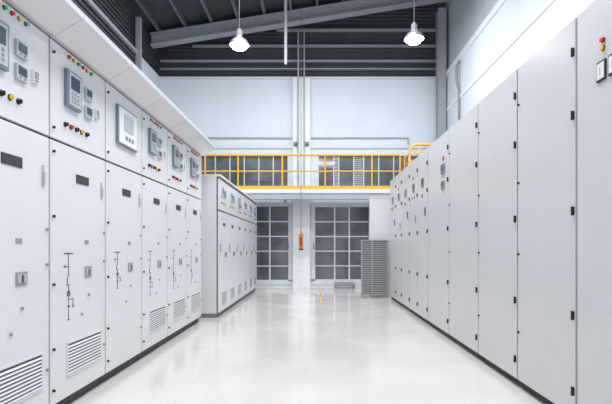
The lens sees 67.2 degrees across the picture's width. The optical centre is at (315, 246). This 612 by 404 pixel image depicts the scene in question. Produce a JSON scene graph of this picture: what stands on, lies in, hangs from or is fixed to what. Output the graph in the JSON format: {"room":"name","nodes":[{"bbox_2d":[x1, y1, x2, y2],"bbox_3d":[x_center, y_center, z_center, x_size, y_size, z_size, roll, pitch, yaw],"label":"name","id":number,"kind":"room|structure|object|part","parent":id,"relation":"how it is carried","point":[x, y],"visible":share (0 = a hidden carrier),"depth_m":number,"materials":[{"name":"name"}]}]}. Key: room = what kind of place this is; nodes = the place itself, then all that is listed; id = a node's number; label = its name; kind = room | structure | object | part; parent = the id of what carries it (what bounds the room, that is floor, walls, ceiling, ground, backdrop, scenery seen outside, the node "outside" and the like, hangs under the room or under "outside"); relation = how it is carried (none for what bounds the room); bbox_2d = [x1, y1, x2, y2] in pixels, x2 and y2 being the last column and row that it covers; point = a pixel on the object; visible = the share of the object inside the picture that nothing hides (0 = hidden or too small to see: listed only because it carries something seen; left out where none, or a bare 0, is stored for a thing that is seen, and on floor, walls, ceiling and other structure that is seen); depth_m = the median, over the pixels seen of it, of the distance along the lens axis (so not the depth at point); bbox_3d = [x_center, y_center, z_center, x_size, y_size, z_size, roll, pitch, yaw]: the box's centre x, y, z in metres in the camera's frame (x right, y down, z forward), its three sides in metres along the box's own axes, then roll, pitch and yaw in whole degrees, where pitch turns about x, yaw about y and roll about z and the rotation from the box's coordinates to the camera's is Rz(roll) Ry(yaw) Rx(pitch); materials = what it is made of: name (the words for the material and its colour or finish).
{"room":"electrical room","nodes":[
{"label":"electrical room","id":0,"kind":"room"},
{"bbox_2d":[71,0,159,88],"bbox_3d":[-4.000,-1.625,3.750,0.200,5.250,15.500,0,0,0],"label":"wall","id":1,"kind":"structure","parent":0,"point":[82,5],"depth_m":8.92,"materials":[{"name":"paint"}]},
{"bbox_2d":[85,0,141,70],"bbox_3d":[-3.850,-3.638,3.020,0.100,2.676,14.040,0,0,0],"label":"beam","id":2,"kind":"structure","parent":1,"relation":"attached to","point":[138,50],"depth_m":9.74,"materials":[{"name":"grey metal"}]},
{"bbox_2d":[92,0,158,74],"bbox_3d":[-4.010,-4.703,3.800,0.100,0.906,15.600,0,0,0],"label":"wall","id":3,"kind":"structure","parent":0,"point":[118,12],"depth_m":9.75,"materials":[{"name":"black metal"}]},
{"bbox_2d":[124,0,350,32],"bbox_3d":[-0.350,-5.754,3.900,7.700,1.292,15.800,0,0,0],"label":"ceiling","id":4,"kind":"structure","parent":0,"point":[192,11],"depth_m":10.57,"materials":[{"name":"metal"}]},
{"bbox_2d":[135,0,162,30],"bbox_3d":[-3.700,-5.128,3.750,0.070,0.100,15.500,0,0,0],"label":"purlin","id":5,"kind":"object","parent":4,"relation":"attached to","point":[140,3],"visible":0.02,"depth_m":10.13,"materials":[{"name":"metal"}]},
{"bbox_2d":[168,0,188,26],"bbox_3d":[-3.080,-5.227,3.750,0.070,0.100,15.500,0,0,0],"label":"purlin","id":6,"kind":"object","parent":4,"relation":"attached to","point":[171,2],"visible":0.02,"depth_m":10.24,"materials":[{"name":"metal"}]},
{"bbox_2d":[199,0,213,22],"bbox_3d":[-2.460,-5.326,3.750,0.070,0.100,15.500,0,0,0],"label":"purlin","id":7,"kind":"object","parent":4,"relation":"attached to","point":[203,3],"visible":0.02,"depth_m":10.35,"materials":[{"name":"metal"}]},
{"bbox_2d":[230,0,238,18],"bbox_3d":[-1.840,-5.426,3.750,0.070,0.100,15.500,0,0,0],"label":"purlin","id":8,"kind":"object","parent":4,"relation":"attached to","point":[233,3],"visible":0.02,"depth_m":10.41,"materials":[{"name":"metal"}]},
{"bbox_2d":[229,0,248,50],"bbox_3d":[-1.500,-4.605,9.000,0.394,1.510,0.394,0,0,0],"label":"lamp","id":9,"kind":"object","parent":4,"relation":"hanging from","point":[238,43],"visible":1,"depth_m":8.93,"materials":[{"name":"metal"}]},
{"bbox_3d":[-1.500,-3.940,9.000,0.300,0.180,0.300,0,0,0],"label":"lamp shade","id":10,"kind":"part","parent":9,"relation":"part of","materials":[{"name":"white glass"}]},
{"bbox_2d":[259,0,265,14],"bbox_3d":[-1.220,-5.525,3.750,0.070,0.100,15.500,0,0,0],"label":"purlin","id":11,"kind":"object","parent":4,"relation":"attached to","point":[261,1],"visible":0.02,"depth_m":10.51,"materials":[{"name":"metal"}]},
{"bbox_2d":[284,0,286,63],"bbox_3d":[-0.680,-4.881,10.300,0.070,1.561,0.067,0,0,0],"label":"pipe","id":12,"kind":"object","parent":4,"relation":"hanging from","point":[285,1],"visible":1,"depth_m":10.27,"materials":[{"name":"white metal"}]},
{"bbox_2d":[288,0,291,9],"bbox_3d":[-0.600,-5.624,3.750,0.070,0.100,15.500,0,0,0],"label":"purlin","id":13,"kind":"object","parent":4,"relation":"attached to","point":[289,1],"visible":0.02,"depth_m":10.62,"materials":[{"name":"metal"}]},
{"bbox_2d":[150,0,449,48],"bbox_3d":[-0.350,-5.454,10.900,7.100,1.416,0.220,0,0,0],"label":"roof beam","id":14,"kind":"structure","parent":4,"relation":"attached to","point":[352,8],"depth_m":10.89,"materials":[{"name":"grey metal"}]},
{"bbox_2d":[299,228,302,249],"bbox_3d":[-0.340,-2.780,10.443,0.106,5.700,0.083,0,0,0],"label":"pendant","id":15,"kind":"object","parent":4,"relation":"hanging from","point":[300,233],"visible":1,"depth_m":10.42,"materials":[{"name":"plastic"}]},
{"bbox_2d":[404,22,423,44],"bbox_3d":[1.920,-4.939,9.000,0.394,1.937,0.394,0,0,0],"label":"lamp","id":16,"kind":"object","parent":4,"relation":"hanging from","point":[414,37],"visible":1,"depth_m":8.91,"materials":[{"name":"metal"}]},
{"bbox_3d":[1.920,-4.060,9.000,0.300,0.180,0.300,0,0,0],"label":"lamp shade","id":17,"kind":"part","parent":16,"relation":"part of","materials":[{"name":"white glass"}]},
{"bbox_2d":[160,79,435,286],"bbox_3d":[-0.350,-1.625,11.600,7.500,5.250,0.200,0,0,0],"label":"wall","id":18,"kind":"structure","parent":0,"point":[216,107],"depth_m":11.50,"materials":[{"name":"paint"}]},
{"bbox_2d":[201,156,289,185],"bbox_3d":[-1.980,-1.890,11.535,2.640,0.880,0.110,0,0,0],"label":"window","id":19,"kind":"structure","parent":18,"relation":"in","point":[213,163],"depth_m":11.55,"materials":[{"name":"grey glass"}]},
{"bbox_2d":[207,137,291,138],"bbox_3d":[-1.800,-2.720,11.478,2.400,0.042,0.044,0,0,0],"label":"conduit","id":20,"kind":"object","parent":18,"relation":"attached to","point":[207,137],"visible":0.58,"depth_m":11.46,"materials":[{"name":"grey metal"}]},
{"bbox_2d":[256,203,291,284],"bbox_3d":[-1.100,-0.080,11.520,1.000,2.040,0.140,0,0,0],"label":"door","id":21,"kind":"structure","parent":18,"relation":"in","point":[274,220],"depth_m":11.55,"materials":[{"name":"grey glass"}]},
{"bbox_2d":[160,77,435,78],"bbox_3d":[-0.350,-4.220,11.485,7.100,0.060,0.030,0,0,0],"label":"trim","id":22,"kind":"structure","parent":18,"relation":"on","point":[160,77],"depth_m":11.47,"materials":[{"name":"grey metal"}]},
{"bbox_2d":[297,32,298,185],"bbox_3d":[-0.440,-3.315,11.335,0.044,3.970,0.042,0,0,0],"label":"conduit","id":23,"kind":"object","parent":18,"relation":"attached to","point":[297,32],"visible":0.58,"depth_m":11.32,"materials":[{"name":"grey metal"}]},
{"bbox_2d":[293,77,309,286],"bbox_3d":[-0.360,-1.595,11.430,0.420,5.190,0.140,0,0,0],"label":"column","id":24,"kind":"structure","parent":18,"relation":"attached to","point":[301,208],"depth_m":11.36,"materials":[{"name":"paint"}]},
{"bbox_2d":[304,32,304,185],"bbox_3d":[-0.290,-3.315,11.335,0.036,3.970,0.034,0,0,0],"label":"conduit","id":25,"kind":"object","parent":18,"relation":"attached to","point":[304,32],"visible":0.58,"depth_m":11.32,"materials":[{"name":"grey metal"}]},
{"bbox_2d":[241,189,389,201],"bbox_3d":[-0.450,-1.215,10.730,6.800,0.230,1.460,0,0,0],"label":"platform","id":26,"kind":"object","parent":18,"relation":"attached to","point":[256,194],"visible":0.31,"depth_m":10.60,"materials":[{"name":"white metal"}]},
{"bbox_2d":[201,154,400,188],"bbox_3d":[-0.830,-1.736,10.620,5.578,0.813,0.046,0,0,0],"label":"guard railing","id":27,"kind":"object","parent":26,"relation":"on","point":[237,155],"visible":0.68,"depth_m":10.61,"materials":[{"name":"yellow metal"}]},
{"bbox_3d":[-2.560,-1.725,10.620,0.038,0.790,0.038,0,0,0],"label":"post","id":28,"kind":"part","parent":27,"relation":"part of","materials":[{"name":"yellow metal"}]},
{"bbox_3d":[-1.800,-1.725,10.620,0.038,0.790,0.038,0,0,0],"label":"post","id":29,"kind":"part","parent":27,"relation":"part of","materials":[{"name":"yellow metal"}]},
{"bbox_3d":[-0.780,-1.725,10.620,0.038,0.790,0.038,0,0,0],"label":"post","id":30,"kind":"part","parent":27,"relation":"part of","materials":[{"name":"yellow metal"}]},
{"bbox_3d":[-0.830,-1.750,10.620,5.540,0.032,0.032,0,0,0],"label":"rail","id":31,"kind":"part","parent":27,"relation":"part of","materials":[{"name":"yellow metal"}]},
{"bbox_3d":[-0.830,-2.120,10.620,5.540,0.046,0.046,0,0,0],"label":"rail","id":32,"kind":"part","parent":27,"relation":"part of","materials":[{"name":"yellow metal"}]},
{"bbox_3d":[0.210,-1.725,10.620,0.038,0.790,0.038,0,0,0],"label":"post","id":33,"kind":"part","parent":27,"relation":"part of","materials":[{"name":"yellow metal"}]},
{"bbox_3d":[1.290,-1.725,10.620,0.038,0.790,0.038,0,0,0],"label":"post","id":34,"kind":"part","parent":27,"relation":"part of","materials":[{"name":"yellow metal"}]},
{"bbox_3d":[1.940,-1.725,10.620,0.038,0.790,0.038,0,0,0],"label":"post","id":35,"kind":"part","parent":27,"relation":"part of","materials":[{"name":"yellow metal"}]},
{"bbox_2d":[404,144,431,168],"bbox_3d":[2.437,-1.792,10.293,0.842,0.924,0.591,0,0,0],"label":"guard railing","id":36,"kind":"object","parent":26,"relation":"on","point":[413,145],"visible":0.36,"depth_m":10.01,"materials":[{"name":"yellow metal"}]},
{"bbox_3d":[2.428,-1.792,10.020,0.824,0.924,0.046,0,0,0],"label":"rail","id":37,"kind":"part","parent":36,"relation":"part of","materials":[{"name":"yellow metal"}]},
{"bbox_2d":[215,145,428,148],"bbox_3d":[-0.350,-2.500,11.480,7.100,0.080,0.040,0,0,0],"label":"trim","id":38,"kind":"structure","parent":18,"relation":"attached to","point":[217,146],"depth_m":11.46,"materials":[{"name":"white metal"}]},
{"bbox_2d":[311,203,368,284],"bbox_3d":[0.650,-0.080,11.520,1.540,2.040,0.140,0,0,0],"label":"door","id":39,"kind":"structure","parent":18,"relation":"in","point":[338,230],"depth_m":11.55,"materials":[{"name":"grey glass"}]},
{"bbox_2d":[311,137,408,144],"bbox_3d":[1.095,-2.640,11.478,2.451,0.201,0.044,0,0,0],"label":"conduit","id":40,"kind":"object","parent":18,"relation":"attached to","point":[407,138],"visible":1,"depth_m":11.46,"materials":[{"name":"grey metal"}]},
{"bbox_2d":[317,154,418,185],"bbox_3d":[1.385,-1.890,11.535,2.730,0.880,0.110,0,0,0],"label":"window","id":41,"kind":"structure","parent":18,"relation":"in","point":[333,163],"depth_m":11.55,"materials":[{"name":"grey glass"}]},
{"bbox_2d":[158,2,445,76],"bbox_3d":[-0.325,-5.297,11.636,7.450,2.094,0.028,0,0,0],"label":"wall","id":42,"kind":"structure","parent":0,"point":[424,16],"depth_m":11.64,"materials":[{"name":"black metal"}]},
{"bbox_2d":[160,29,435,70],"bbox_3d":[-0.350,-4.955,11.550,7.100,1.010,0.100,0,0,0],"label":"trim","id":43,"kind":"structure","parent":42,"relation":"attached to","point":[277,30],"depth_m":11.52,"materials":[{"name":"grey metal"}]},
{"bbox_2d":[70,287,545,403],"bbox_3d":[-0.350,1.100,3.850,7.500,0.200,15.700,0,0,0],"label":"floor","id":44,"kind":"structure","parent":0,"point":[275,345],"depth_m":3.98,"materials":[{"name":"white concrete"}]},
{"bbox_2d":[0,0,48,403],"bbox_3d":[-2.170,-0.110,2.300,1.330,2.220,0.696,0,0,0],"label":"tall cabinet","id":45,"kind":"object","parent":44,"relation":"on","point":[24,48],"visible":1,"depth_m":2.42,"materials":[{"name":"metal"}]},
{"bbox_2d":[0,90,5,95],"bbox_3d":[-1.524,-0.750,2.240,0.022,0.032,0.032,0,0,0],"label":"switch","id":46,"kind":"object","parent":45,"relation":"attached to","point":[2,92],"depth_m":2.24,"materials":[{"name":"black plastic"}]},
{"bbox_2d":[8,94,13,100],"bbox_3d":[-1.524,-0.750,2.305,0.022,0.032,0.032,0,0,0],"label":"switch","id":47,"kind":"object","parent":45,"relation":"attached to","point":[10,96],"depth_m":2.30,"materials":[{"name":"yellow plastic"}]},
{"bbox_3d":[-1.533,-0.438,2.320,0.004,0.055,0.160,0,0,0],"label":"name plate","id":48,"kind":"part","parent":45,"relation":"part of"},
{"bbox_3d":[-1.534,-0.033,2.375,0.003,0.025,0.050,0,0,0],"label":"warning plate","id":49,"kind":"part","parent":45,"relation":"part of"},
{"bbox_2d":[16,98,22,104],"bbox_3d":[-1.524,-0.750,2.370,0.022,0.032,0.032,0,0,0],"label":"switch","id":50,"kind":"object","parent":45,"relation":"attached to","point":[19,101],"depth_m":2.37,"materials":[{"name":"black plastic"}]},
{"bbox_2d":[0,352,42,403],"bbox_3d":[-1.531,0.695,2.355,0.008,0.210,0.450,0,0,0],"label":"vent grille","id":51,"kind":"object","parent":45,"relation":"attached to","point":[21,378],"depth_m":2.40,"materials":[{"name":"metal"}]},
{"bbox_3d":[-1.528,0.165,2.395,0.014,0.070,0.090,0,0,0],"label":"door handle","id":52,"kind":"part","parent":45,"relation":"part of","materials":[{"name":"metal"}]},
{"bbox_3d":[-1.546,-0.923,2.300,0.022,0.569,0.686,0,0,0],"label":"control door","id":53,"kind":"part","parent":45,"relation":"part of","materials":[{"name":"paint"}]},
{"bbox_3d":[-1.528,-0.400,2.584,0.014,0.120,0.018,0,0,0],"label":"pull handle","id":54,"kind":"part","parent":45,"relation":"part of","materials":[{"name":"grey metal"}]},
{"bbox_2d":[2,0,215,155],"bbox_3d":[-1.835,-1.410,4.055,1.000,0.380,4.206,0,0,0],"label":"canopy","id":55,"kind":"object","parent":45,"relation":"on","point":[62,21],"visible":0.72,"depth_m":3.11,"materials":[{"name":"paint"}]},
{"bbox_2d":[45,38,104,403],"bbox_3d":[-2.170,-0.110,3.002,1.330,2.220,0.696,0,0,0],"label":"tall cabinet","id":56,"kind":"object","parent":44,"relation":"on","point":[76,136],"visible":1,"depth_m":2.94,"materials":[{"name":"metal"}]},
{"bbox_3d":[-1.546,-0.923,3.002,0.022,0.569,0.686,0,0,0],"label":"control door","id":57,"kind":"part","parent":56,"relation":"part of","materials":[{"name":"paint"}]},
{"bbox_3d":[-1.546,0.150,3.002,0.022,1.550,0.686,0,0,0],"label":"door","id":58,"kind":"part","parent":56,"relation":"part of","materials":[{"name":"paint"}]},
{"bbox_3d":[-1.533,-0.438,3.022,0.004,0.055,0.160,0,0,0],"label":"name plate","id":59,"kind":"part","parent":56,"relation":"part of","materials":[{"name":"black plastic"}]},
{"bbox_2d":[67,330,101,376],"bbox_3d":[-1.531,0.695,3.057,0.008,0.210,0.450,0,0,0],"label":"vent grille","id":60,"kind":"object","parent":56,"relation":"attached to","point":[84,350],"depth_m":3.04,"materials":[{"name":"metal"}]},
{"bbox_3d":[-1.528,0.165,3.097,0.014,0.070,0.090,0,0,0],"label":"door handle","id":61,"kind":"part","parent":56,"relation":"part of","materials":[{"name":"metal"}]},
{"bbox_3d":[-1.528,-0.400,3.286,0.014,0.120,0.018,0,0,0],"label":"pull handle","id":62,"kind":"part","parent":56,"relation":"part of","materials":[{"name":"grey metal"}]},
{"bbox_2d":[100,82,141,383],"bbox_3d":[-2.171,-0.110,3.704,1.328,2.220,0.696,0,0,0],"label":"tall cabinet","id":63,"kind":"object","parent":44,"relation":"on","point":[122,159],"visible":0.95,"depth_m":3.65,"materials":[{"name":"metal"}]},
{"bbox_3d":[-1.546,-0.923,3.704,0.022,0.569,0.686,0,0,0],"label":"control door","id":64,"kind":"part","parent":63,"relation":"part of","materials":[{"name":"paint"}]},
{"bbox_3d":[-1.546,0.150,3.704,0.022,1.550,0.686,0,0,0],"label":"door","id":65,"kind":"part","parent":63,"relation":"part of","materials":[{"name":"paint"}]},
{"bbox_3d":[-1.533,-0.438,3.724,0.004,0.055,0.160,0,0,0],"label":"name plate","id":66,"kind":"part","parent":63,"relation":"part of","materials":[{"name":"black plastic"}]},
{"bbox_3d":[-1.521,-0.950,3.714,0.028,0.300,0.380,0,0,0],"label":"display panel","id":67,"kind":"part","parent":63,"relation":"part of","materials":[{"name":"white plastic"}]},
{"bbox_3d":[-1.528,0.165,3.799,0.014,0.070,0.090,0,0,0],"label":"door handle","id":68,"kind":"part","parent":63,"relation":"part of","materials":[{"name":"metal"}]},
{"bbox_2d":[137,110,167,359],"bbox_3d":[-2.170,-0.110,4.406,1.330,2.220,0.696,0,0,0],"label":"tall cabinet","id":69,"kind":"object","parent":44,"relation":"on","point":[153,174],"visible":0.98,"depth_m":4.34,"materials":[{"name":"metal"}]},
{"bbox_3d":[-1.546,-0.923,4.406,0.022,0.569,0.686,0,0,0],"label":"control door","id":70,"kind":"part","parent":69,"relation":"part of","materials":[{"name":"paint"}]},
{"bbox_3d":[-1.546,0.150,4.406,0.022,1.550,0.686,0,0,0],"label":"door","id":71,"kind":"part","parent":69,"relation":"part of","materials":[{"name":"paint"}]},
{"bbox_3d":[-1.533,-0.438,4.426,0.004,0.055,0.160,0,0,0],"label":"name plate","id":72,"kind":"part","parent":69,"relation":"part of","materials":[{"name":"black plastic"}]},
{"bbox_2d":[149,305,165,333],"bbox_3d":[-1.531,0.695,4.461,0.008,0.210,0.450,0,0,0],"label":"vent grille","id":73,"kind":"object","parent":69,"relation":"attached to","point":[157,314],"depth_m":4.44,"materials":[{"name":"metal"}]},
{"bbox_2d":[164,130,186,342],"bbox_3d":[-2.170,-0.110,5.108,1.330,2.220,0.696,0,0,0],"label":"tall cabinet","id":74,"kind":"object","parent":44,"relation":"on","point":[176,149],"visible":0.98,"depth_m":5.03,"materials":[{"name":"metal"}]},
{"bbox_3d":[-1.546,-0.923,5.108,0.022,0.569,0.686,0,0,0],"label":"control door","id":75,"kind":"part","parent":74,"relation":"part of","materials":[{"name":"paint"}]},
{"bbox_3d":[-1.546,0.150,5.108,0.022,1.550,0.686,0,0,0],"label":"door","id":76,"kind":"part","parent":74,"relation":"part of","materials":[{"name":"paint"}]},
{"bbox_2d":[173,298,184,321],"bbox_3d":[-1.531,0.695,5.163,0.008,0.210,0.450,0,0,0],"label":"vent grille","id":77,"kind":"object","parent":74,"relation":"attached to","point":[178,303],"depth_m":5.13,"materials":[{"name":"metal"}]},
{"bbox_2d":[183,145,201,330],"bbox_3d":[-2.170,-0.110,5.810,1.330,2.220,0.696,0,0,0],"label":"tall cabinet","id":78,"kind":"object","parent":44,"relation":"on","point":[193,160],"visible":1,"depth_m":5.75,"materials":[{"name":"metal"}]},
{"bbox_3d":[-1.546,0.150,5.810,0.022,1.550,0.686,0,0,0],"label":"door","id":79,"kind":"part","parent":78,"relation":"part of","materials":[{"name":"paint"}]},
{"bbox_3d":[-1.546,-0.923,5.810,0.022,0.569,0.686,0,0,0],"label":"control door","id":80,"kind":"part","parent":78,"relation":"part of","materials":[{"name":"paint"}]},
{"bbox_2d":[191,292,200,311],"bbox_3d":[-1.531,0.695,5.865,0.008,0.210,0.450,0,0,0],"label":"vent grille","id":81,"kind":"object","parent":78,"relation":"attached to","point":[195,296],"depth_m":5.86,"materials":[{"name":"metal"}]},
{"bbox_2d":[199,174,229,317],"bbox_3d":[-1.910,-0.015,6.845,1.120,2.030,0.690,0,0,0],"label":"tall cabinet","id":82,"kind":"object","parent":44,"relation":"on","point":[214,187],"visible":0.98,"depth_m":6.50,"materials":[{"name":"metal"}]},
{"bbox_3d":[-1.381,0.210,6.845,0.022,1.440,0.676,0,0,0],"label":"door","id":83,"kind":"part","parent":82,"relation":"part of","materials":[{"name":"paint"}]},
{"bbox_3d":[-1.381,-0.750,6.845,0.022,0.440,0.676,0,0,0],"label":"control door","id":84,"kind":"part","parent":82,"relation":"part of","materials":[{"name":"paint"}]},
{"bbox_2d":[221,290,226,305],"bbox_3d":[-1.366,0.755,6.850,0.008,0.190,0.400,0,0,0],"label":"vent grille","id":85,"kind":"object","parent":82,"relation":"attached to","point":[223,292],"depth_m":6.81,"materials":[{"name":"metal"}]},
{"bbox_2d":[226,182,236,309],"bbox_3d":[-1.910,-0.015,7.537,1.120,2.030,0.690,0,0,0],"label":"tall cabinet","id":86,"kind":"object","parent":44,"relation":"on","point":[231,213],"visible":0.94,"depth_m":7.46,"materials":[{"name":"metal"}]},
{"bbox_3d":[-1.381,0.210,7.537,0.022,1.440,0.676,0,0,0],"label":"door","id":87,"kind":"part","parent":86,"relation":"part of","materials":[{"name":"paint"}]},
{"bbox_3d":[-1.381,-0.750,7.537,0.022,0.440,0.676,0,0,0],"label":"control door","id":88,"kind":"part","parent":86,"relation":"part of","materials":[{"name":"paint"}]},
{"bbox_2d":[230,286,234,299],"bbox_3d":[-1.366,0.755,7.542,0.008,0.190,0.400,0,0,0],"label":"vent grille","id":89,"kind":"object","parent":86,"relation":"attached to","point":[232,288],"depth_m":7.53,"materials":[{"name":"metal"}]},
{"bbox_2d":[234,187,243,304],"bbox_3d":[-1.910,-0.015,8.229,1.120,2.030,0.690,0,0,0],"label":"tall cabinet","id":90,"kind":"object","parent":44,"relation":"on","point":[238,216],"visible":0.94,"depth_m":8.14,"materials":[{"name":"metal"}]},
{"bbox_3d":[-1.381,0.210,8.229,0.022,1.440,0.676,0,0,0],"label":"door","id":91,"kind":"part","parent":90,"relation":"part of","materials":[{"name":"paint"}]},
{"bbox_3d":[-1.381,-0.750,8.229,0.022,0.440,0.676,0,0,0],"label":"control door","id":92,"kind":"part","parent":90,"relation":"part of","materials":[{"name":"paint"}]},
{"bbox_2d":[238,283,241,294],"bbox_3d":[-1.366,0.755,8.234,0.008,0.190,0.400,0,0,0],"label":"vent grille","id":93,"kind":"object","parent":90,"relation":"attached to","point":[239,284],"depth_m":8.28,"materials":[{"name":"metal"}]},
{"bbox_2d":[240,192,248,300],"bbox_3d":[-1.910,-0.015,8.921,1.120,2.030,0.690,0,0,0],"label":"tall cabinet","id":94,"kind":"object","parent":44,"relation":"on","point":[244,195],"visible":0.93,"depth_m":8.81,"materials":[{"name":"metal"}]},
{"bbox_3d":[-1.381,0.210,8.921,0.022,1.440,0.676,0,0,0],"label":"door","id":95,"kind":"part","parent":94,"relation":"part of","materials":[{"name":"paint"}]},
{"bbox_3d":[-1.381,-0.750,8.921,0.022,0.440,0.676,0,0,0],"label":"control door","id":96,"kind":"part","parent":94,"relation":"part of","materials":[{"name":"paint"}]},
{"bbox_2d":[244,280,246,291],"bbox_3d":[-1.366,0.755,8.926,0.008,0.190,0.400,0,0,0],"label":"vent grille","id":97,"kind":"object","parent":94,"relation":"attached to","point":[245,281],"depth_m":8.91,"materials":[{"name":"metal"}]},
{"bbox_2d":[246,196,253,295],"bbox_3d":[-1.910,-0.015,9.613,1.120,2.030,0.690,0,0,0],"label":"tall cabinet","id":98,"kind":"object","parent":44,"relation":"on","point":[250,203],"visible":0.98,"depth_m":9.62,"materials":[{"name":"metal"}]},
{"bbox_3d":[-1.381,0.210,9.613,0.022,1.440,0.676,0,0,0],"label":"door","id":99,"kind":"part","parent":98,"relation":"part of","materials":[{"name":"paint"}]},
{"bbox_3d":[-1.381,-0.750,9.613,0.022,0.440,0.676,0,0,0],"label":"control door","id":100,"kind":"part","parent":98,"relation":"part of","materials":[{"name":"paint"}]},
{"bbox_2d":[251,200,257,292],"bbox_3d":[-1.910,-0.015,10.305,1.120,2.030,0.690,0,0,0],"label":"tall cabinet","id":101,"kind":"object","parent":44,"relation":"on","point":[254,222],"visible":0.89,"depth_m":10.26,"materials":[{"name":"metal"}]},
{"bbox_3d":[-1.381,-0.750,10.305,0.022,0.440,0.676,0,0,0],"label":"control door","id":102,"kind":"part","parent":101,"relation":"part of","materials":[{"name":"paint"}]},
{"bbox_3d":[-1.381,0.210,10.305,0.022,1.440,0.676,0,0,0],"label":"door","id":103,"kind":"part","parent":101,"relation":"part of","materials":[{"name":"paint"}]},
{"bbox_2d":[334,282,354,287],"bbox_3d":[0.700,0.935,11.245,0.500,0.130,0.310,0,0,0],"label":"step","id":104,"kind":"structure","parent":44,"relation":"on","point":[335,283],"depth_m":11.09,"materials":[{"name":"grey metal"}]},
{"bbox_2d":[361,240,387,297],"bbox_3d":[1.145,0.430,8.995,0.530,1.140,0.030,0,0,0],"label":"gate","id":105,"kind":"object","parent":44,"relation":"on","point":[374,253],"visible":1,"depth_m":8.99,"materials":[{"name":"metal"}]},
{"bbox_3d":[0.998,0.400,8.996,0.175,1.020,0.024,0,0,0],"label":"slat panel","id":106,"kind":"part","parent":105,"relation":"part of","materials":[{"name":"metal"}]},
{"bbox_3d":[1.248,0.400,8.996,0.265,1.020,0.024,0,0,0],"label":"slat panel","id":107,"kind":"part","parent":105,"relation":"part of","materials":[{"name":"metal"}]},
{"bbox_2d":[369,197,390,296],"bbox_3d":[1.472,0.000,9.135,0.815,2.000,0.050,0,0,0],"label":"partition panel","id":108,"kind":"object","parent":44,"relation":"on","point":[379,207],"visible":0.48,"depth_m":9.12,"materials":[{"name":"paint"}]},
{"bbox_2d":[390,176,398,302],"bbox_3d":[1.847,-0.140,8.550,0.866,2.280,0.697,0,0,0],"label":"tall cabinet","id":109,"kind":"object","parent":44,"relation":"on","point":[393,181],"visible":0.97,"depth_m":8.49,"materials":[{"name":"metal"}]},
{"bbox_3d":[1.440,-0.165,8.550,0.021,2.210,0.671,0,0,0],"label":"door","id":110,"kind":"part","parent":109,"relation":"part of","materials":[{"name":"paint"}]},
{"bbox_2d":[396,171,403,306],"bbox_3d":[1.847,-0.140,7.925,0.866,2.280,0.547,0,0,0],"label":"tall cabinet","id":111,"kind":"object","parent":44,"relation":"on","point":[399,176],"visible":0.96,"depth_m":7.88,"materials":[{"name":"metal"}]},
{"bbox_2d":[402,164,412,312],"bbox_3d":[1.847,-0.140,7.325,0.866,2.280,0.647,0,0,0],"label":"tall cabinet","id":112,"kind":"object","parent":44,"relation":"on","point":[405,172],"visible":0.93,"depth_m":7.27,"materials":[{"name":"metal"}]},
{"bbox_2d":[410,157,420,317],"bbox_3d":[1.847,-0.140,6.725,0.866,2.280,0.547,0,0,0],"label":"tall cabinet","id":113,"kind":"object","parent":44,"relation":"on","point":[414,164],"visible":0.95,"depth_m":6.68,"materials":[{"name":"metal"}]},
{"bbox_2d":[418,148,430,324],"bbox_3d":[1.847,-0.140,6.160,0.866,2.280,0.577,0,0,0],"label":"tall cabinet","id":114,"kind":"object","parent":44,"relation":"on","point":[423,157],"visible":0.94,"depth_m":6.12,"materials":[{"name":"metal"}]},
{"bbox_2d":[428,129,452,339],"bbox_3d":[1.845,-0.140,5.410,0.869,2.280,0.917,0,0,0],"label":"tall cabinet","id":115,"kind":"object","parent":44,"relation":"on","point":[438,156],"visible":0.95,"depth_m":5.37,"materials":[{"name":"metal"}]},
{"bbox_2d":[436,8,445,139],"bbox_3d":[3.070,-2.411,11.300,0.200,6.822,0.220,0,0,0],"label":"steel column","id":116,"kind":"structure","parent":44,"relation":"on","point":[441,14],"depth_m":11.19,"materials":[{"name":"grey metal"}]},
{"bbox_2d":[448,104,482,359],"bbox_3d":[1.847,-0.140,4.505,0.866,2.280,0.887,0,0,0],"label":"tall cabinet","id":117,"kind":"object","parent":44,"relation":"on","point":[463,153],"visible":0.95,"depth_m":4.43,"materials":[{"name":"metal"}]},
{"bbox_2d":[478,69,522,386],"bbox_3d":[1.847,-0.140,3.665,0.866,2.280,0.787,0,0,0],"label":"tall cabinet","id":118,"kind":"object","parent":44,"relation":"on","point":[498,111],"visible":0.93,"depth_m":3.60,"materials":[{"name":"metal"}]},
{"bbox_2d":[517,17,576,403],"bbox_3d":[1.847,-0.140,2.900,0.866,2.280,0.737,0,0,0],"label":"tall cabinet","id":119,"kind":"object","parent":44,"relation":"on","point":[547,80],"visible":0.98,"depth_m":2.84,"materials":[{"name":"metal"}]},
{"bbox_2d":[577,0,611,403],"bbox_3d":[1.847,-0.140,2.155,0.866,2.280,0.747,0,0,0],"label":"tall cabinet","id":120,"kind":"object","parent":44,"relation":"on","point":[594,23],"visible":1,"depth_m":2.35,"materials":[{"name":"metal"}]},
{"bbox_2d":[446,0,593,130],"bbox_3d":[3.285,-3.100,3.750,0.230,8.200,15.500,0,0,0],"label":"wall","id":121,"kind":"structure","parent":0,"point":[490,39],"depth_m":8.44,"materials":[{"name":"paint"}]},
{"bbox_2d":[455,61,459,120],"bbox_3d":[3.145,-2.730,10.200,0.103,2.800,0.056,0,0,0],"label":"conduit","id":122,"kind":"object","parent":121,"relation":"attached to","point":[458,62],"visible":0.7,"depth_m":10.18,"materials":[{"name":"grey metal"}]}
]}

